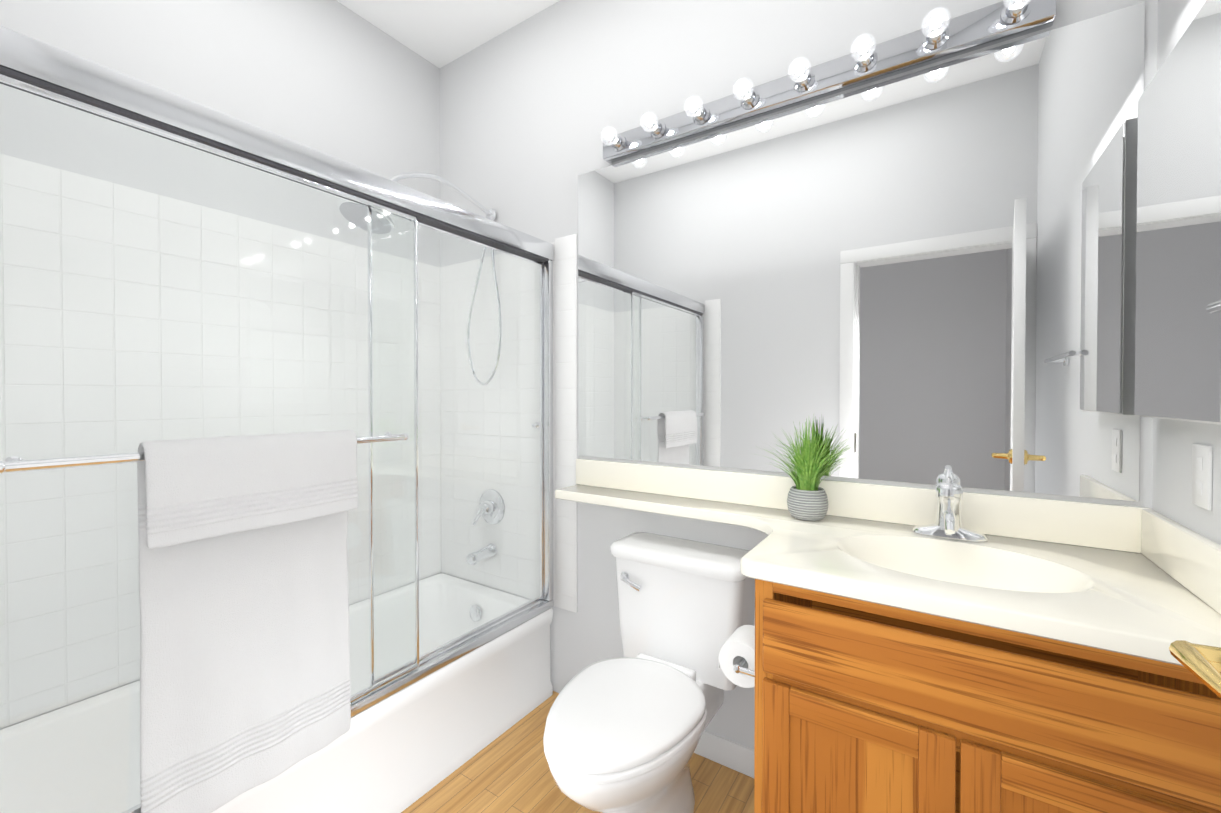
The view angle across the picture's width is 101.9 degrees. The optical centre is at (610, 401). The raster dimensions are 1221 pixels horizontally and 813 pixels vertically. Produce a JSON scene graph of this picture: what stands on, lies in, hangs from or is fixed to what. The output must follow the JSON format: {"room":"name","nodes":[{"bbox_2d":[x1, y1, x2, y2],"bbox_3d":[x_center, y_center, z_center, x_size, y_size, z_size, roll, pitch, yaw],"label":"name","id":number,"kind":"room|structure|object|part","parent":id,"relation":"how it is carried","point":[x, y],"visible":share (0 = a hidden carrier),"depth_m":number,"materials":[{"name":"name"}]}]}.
{"room":"bathroom","nodes":[
{"label":"bathroom","id":0,"kind":"room"},
{"bbox_2d":[0,0,440,729],"bbox_3d":[-1.362,-0.216,1.870,0.120,2.920,1.870,0,1,33],"label":"wall","id":1,"kind":"structure","parent":0,"point":[334,78],"depth_m":1.81,"materials":[{"name":"white paint"}]},
{"bbox_2d":[0,154,440,728],"bbox_3d":[-1.309,0.102,1.838,0.008,1.545,1.630,0,1,33],"label":"wall tile","id":2,"kind":"structure","parent":1,"relation":"attached to","point":[62,298],"depth_m":1.56,"materials":[{"name":"white tile"}]},
{"bbox_2d":[336,0,559,67],"bbox_3d":[-0.618,-1.712,0.584,2.760,0.100,3.170,0,1,33],"label":"ceiling","id":3,"kind":"structure","parent":0,"point":[439,33],"depth_m":2.18,"materials":[{"name":"white paint"}]},
{"bbox_2d":[401,691,753,812],"bbox_3d":[-0.618,1.283,0.617,2.760,0.050,3.170,0,1,33],"label":"floor","id":4,"kind":"structure","parent":0,"point":[508,771],"depth_m":1.61,"materials":[{"name":"brown wood"}]},
{"bbox_2d":[0,573,552,812],"bbox_3d":[-0.991,1.062,1.639,0.750,0.370,1.610,0,1,33],"label":"bathtub","id":5,"kind":"object","parent":4,"relation":"on","point":[400,751],"visible":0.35,"depth_m":1.51,"materials":[{"name":"white ceramic"}]},
{"bbox_2d":[0,26,553,812],"bbox_3d":[-0.705,0.111,1.440,0.062,1.533,1.606,0,1,33],"label":"shower door frame","id":6,"kind":"structure","parent":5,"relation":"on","point":[46,62],"depth_m":1.32,"materials":[{"name":"silver metal"}]},
{"bbox_2d":[0,66,548,261],"bbox_3d":[-0.705,-0.582,1.433,0.058,0.008,1.540,0,1,33],"label":"channel","id":7,"kind":"object","parent":6,"relation":"attached to","point":[420,217],"visible":0.44,"depth_m":1.15,"materials":[{"name":"grey metal"}]},
{"bbox_2d":[543,532,754,812],"bbox_3d":[0.096,0.868,1.440,0.480,0.762,0.738,0,1,33],"label":"toilet","id":8,"kind":"object","parent":4,"relation":"on","point":[623,735],"visible":0.96,"depth_m":1.45,"materials":[{"name":"white ceramic"}]},
{"bbox_3d":[0.037,0.837,1.351,0.396,0.048,0.525,0,1,33],"label":"seat","id":9,"kind":"part","parent":8,"relation":"part of","materials":[{"name":"white plastic"}]},
{"bbox_3d":[0.066,0.600,1.649,0.089,0.047,0.032,0,1,33],"label":"handle","id":10,"kind":"part","parent":8,"relation":"part of","materials":[{"name":"silver metal"}]},
{"bbox_3d":[0.241,0.507,1.657,0.480,0.045,0.210,0,1,33],"label":"lid","id":11,"kind":"part","parent":8,"relation":"part of","materials":[{"name":"white ceramic"}]},
{"bbox_3d":[0.246,0.702,1.666,0.456,0.340,0.193,0,1,33],"label":"tank","id":12,"kind":"part","parent":8,"relation":"part of","materials":[{"name":"white ceramic"}]},
{"bbox_2d":[555,458,1220,812],"bbox_3d":[0.396,0.745,1.354,1.639,1.010,0.568,0,1,33],"label":"bathroom vanity","id":13,"kind":"object","parent":4,"relation":"on","point":[1022,660],"visible":1,"depth_m":0.96,"materials":[{"name":"brown wood"}]},
{"bbox_2d":[718,625,754,687],"bbox_3d":[0.353,0.651,1.269,0.122,0.116,0.190,0,1,33],"label":"paper holder","id":14,"kind":"object","parent":13,"relation":"attached to","point":[736,660],"visible":0.56,"depth_m":1.24,"materials":[{"name":"white paper"}]},
{"bbox_2d":[555,484,1220,665],"bbox_3d":[0.396,0.412,1.350,1.639,0.134,0.568,0,1,33],"label":"countertop","id":15,"kind":"structure","parent":13,"relation":"on","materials":[{"name":"white stone"}]},
{"bbox_2d":[750,418,856,520],"bbox_3d":[0.544,0.192,1.433,0.306,0.303,0.211,0,1,33],"label":"potted grass","id":16,"kind":"object","parent":15,"relation":"on","point":[807,498],"depth_m":1.43,"materials":[{"name":"green plant"}]},
{"bbox_2d":[787,486,827,520],"bbox_3d":[0.582,0.299,1.462,0.114,0.088,0.114,0,1,33],"label":"pot","id":17,"kind":"object","parent":16,"relation":"attached to","point":[809,503],"depth_m":1.42,"materials":[{"name":"grey ceramic"}]},
{"bbox_2d":[912,469,987,541],"bbox_3d":[0.844,0.262,1.233,0.160,0.167,0.181,0,1,33],"label":"faucet","id":18,"kind":"object","parent":15,"relation":"on","point":[949,497],"visible":1,"depth_m":1.25,"materials":[{"name":"silver metal"}]},
{"bbox_2d":[440,0,1157,748],"bbox_3d":[0.222,-0.216,1.874,2.760,2.920,0.120,0,1,33],"label":"wall","id":19,"kind":"structure","parent":0,"point":[532,106],"depth_m":1.95,"materials":[{"name":"white paint"}]},
{"bbox_2d":[0,72,542,812],"bbox_3d":[-0.678,0.129,1.423,0.101,1.429,1.548,0,1,33],"label":"sliding shower door","id":20,"kind":"structure","parent":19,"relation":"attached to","point":[12,464],"depth_m":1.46,"materials":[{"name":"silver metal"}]},
{"bbox_2d":[137,430,357,812],"bbox_3d":[-0.809,0.489,1.156,0.072,0.824,0.431,0,1,33],"label":"hanging towel","id":21,"kind":"object","parent":20,"relation":"hanging from","point":[244,629],"visible":1,"depth_m":1.12,"materials":[{"name":"white fabric"}]},
{"bbox_2d":[390,172,495,220],"label":"shower fixture","id":22,"kind":"object","parent":19,"relation":"attached to","point":[491,213],"depth_m":2.08,"materials":[{"name":"silver metal"}]},
{"bbox_2d":[336,198,394,233],"label":"shower fixture","id":23,"kind":"object","parent":22,"relation":"attached to","point":[353,217],"depth_m":1.78,"materials":[{"name":"silver metal"}]},
{"bbox_2d":[440,234,576,612],"bbox_3d":[-0.498,0.090,2.275,0.864,1.560,0.009,0,1,33],"label":"wall tile","id":24,"kind":"structure","parent":19,"relation":"attached to","point":[564,416],"depth_m":2.25,"materials":[{"name":"white tile"}]},
{"bbox_2d":[466,543,496,564],"label":"shower fixture","id":25,"kind":"object","parent":24,"relation":"attached to","point":[490,547],"depth_m":2.23,"materials":[{"name":"silver metal"}]},
{"bbox_2d":[467,247,501,385],"label":"shower fixture","id":26,"kind":"object","parent":24,"relation":"attached to","point":[483,254],"depth_m":2.25,"materials":[{"name":"silver metal"}]},
{"bbox_2d":[472,489,504,524],"label":"shower fixture","id":27,"kind":"object","parent":24,"relation":"attached to","point":[485,513],"depth_m":2.27,"materials":[{"name":"silver metal"}]},
{"bbox_2d":[694,730,753,777],"bbox_3d":[0.238,1.200,1.799,0.875,0.090,0.012,0,1,33],"label":"baseboard","id":28,"kind":"structure","parent":19,"relation":"attached to","point":[726,752],"depth_m":1.68,"materials":[{"name":"white wood"}]},
{"bbox_2d":[601,0,1055,162],"bbox_3d":[0.502,-0.965,1.520,1.310,0.077,0.148,0,1,33],"label":"sconce","id":29,"kind":"object","parent":19,"relation":"attached to","point":[937,40],"visible":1,"depth_m":1.43,"materials":[{"name":"silver metal"}]},
{"bbox_2d":[578,2,1144,500],"bbox_3d":[0.545,-0.346,1.583,1.618,1.143,0.006,0,1,33],"label":"wall mirror","id":30,"kind":"object","parent":19,"relation":"attached to","point":[924,276],"visible":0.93,"depth_m":1.40,"materials":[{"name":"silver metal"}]},
{"bbox_2d":[576,458,1220,613],"bbox_3d":[0.396,0.292,1.350,1.639,0.104,0.566,0,1,33],"label":"backsplash","id":31,"kind":"structure","parent":19,"relation":"attached to","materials":[{"name":"white stone"}]},
{"bbox_2d":[1152,0,1220,544],"bbox_3d":[0.842,-0.200,0.417,0.120,2.920,1.870,0,1,33],"label":"wall","id":32,"kind":"structure","parent":0,"point":[1173,441],"depth_m":1.01,"materials":[{"name":"white paint"}]},
{"bbox_2d":[1134,0,1220,424],"bbox_3d":[1.079,-0.318,0.924,0.043,0.705,0.410,0,1,33],"label":"medicine cabinet mirror","id":33,"kind":"object","parent":32,"relation":"attached to","point":[1177,324],"visible":1,"depth_m":0.90,"materials":[{"name":"white mirror"}]},
{"bbox_3d":[1.080,-0.318,0.923,0.040,0.705,0.410,0,1,33],"label":"frame","id":34,"kind":"part","parent":33,"relation":"part of","materials":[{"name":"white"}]},
{"bbox_2d":[1192,443,1212,509],"bbox_3d":[1.091,0.137,0.915,0.007,0.115,0.070,0,1,33],"label":"outlet","id":35,"kind":"object","parent":32,"relation":"attached to","point":[1202,458],"visible":0.98,"depth_m":0.91,"materials":[{"name":"white plastic"}]},
{"bbox_3d":[-1.142,-0.203,0.677,1.800,2.920,0.120,0,1,33],"label":"wall","id":36,"kind":"structure","parent":0,"visible":0},
{"label":"door","id":37,"kind":"structure","parent":36,"relation":"in","visible":0},
{"bbox_2d":[1169,640,1220,697],"bbox_3d":[0.586,0.239,0.389,0.173,0.060,0.154,0,1,28],"label":"door handle","id":38,"kind":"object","parent":37,"relation":"attached to","point":[1201,663],"depth_m":0.45,"materials":[{"name":"gold metal"}]}
]}

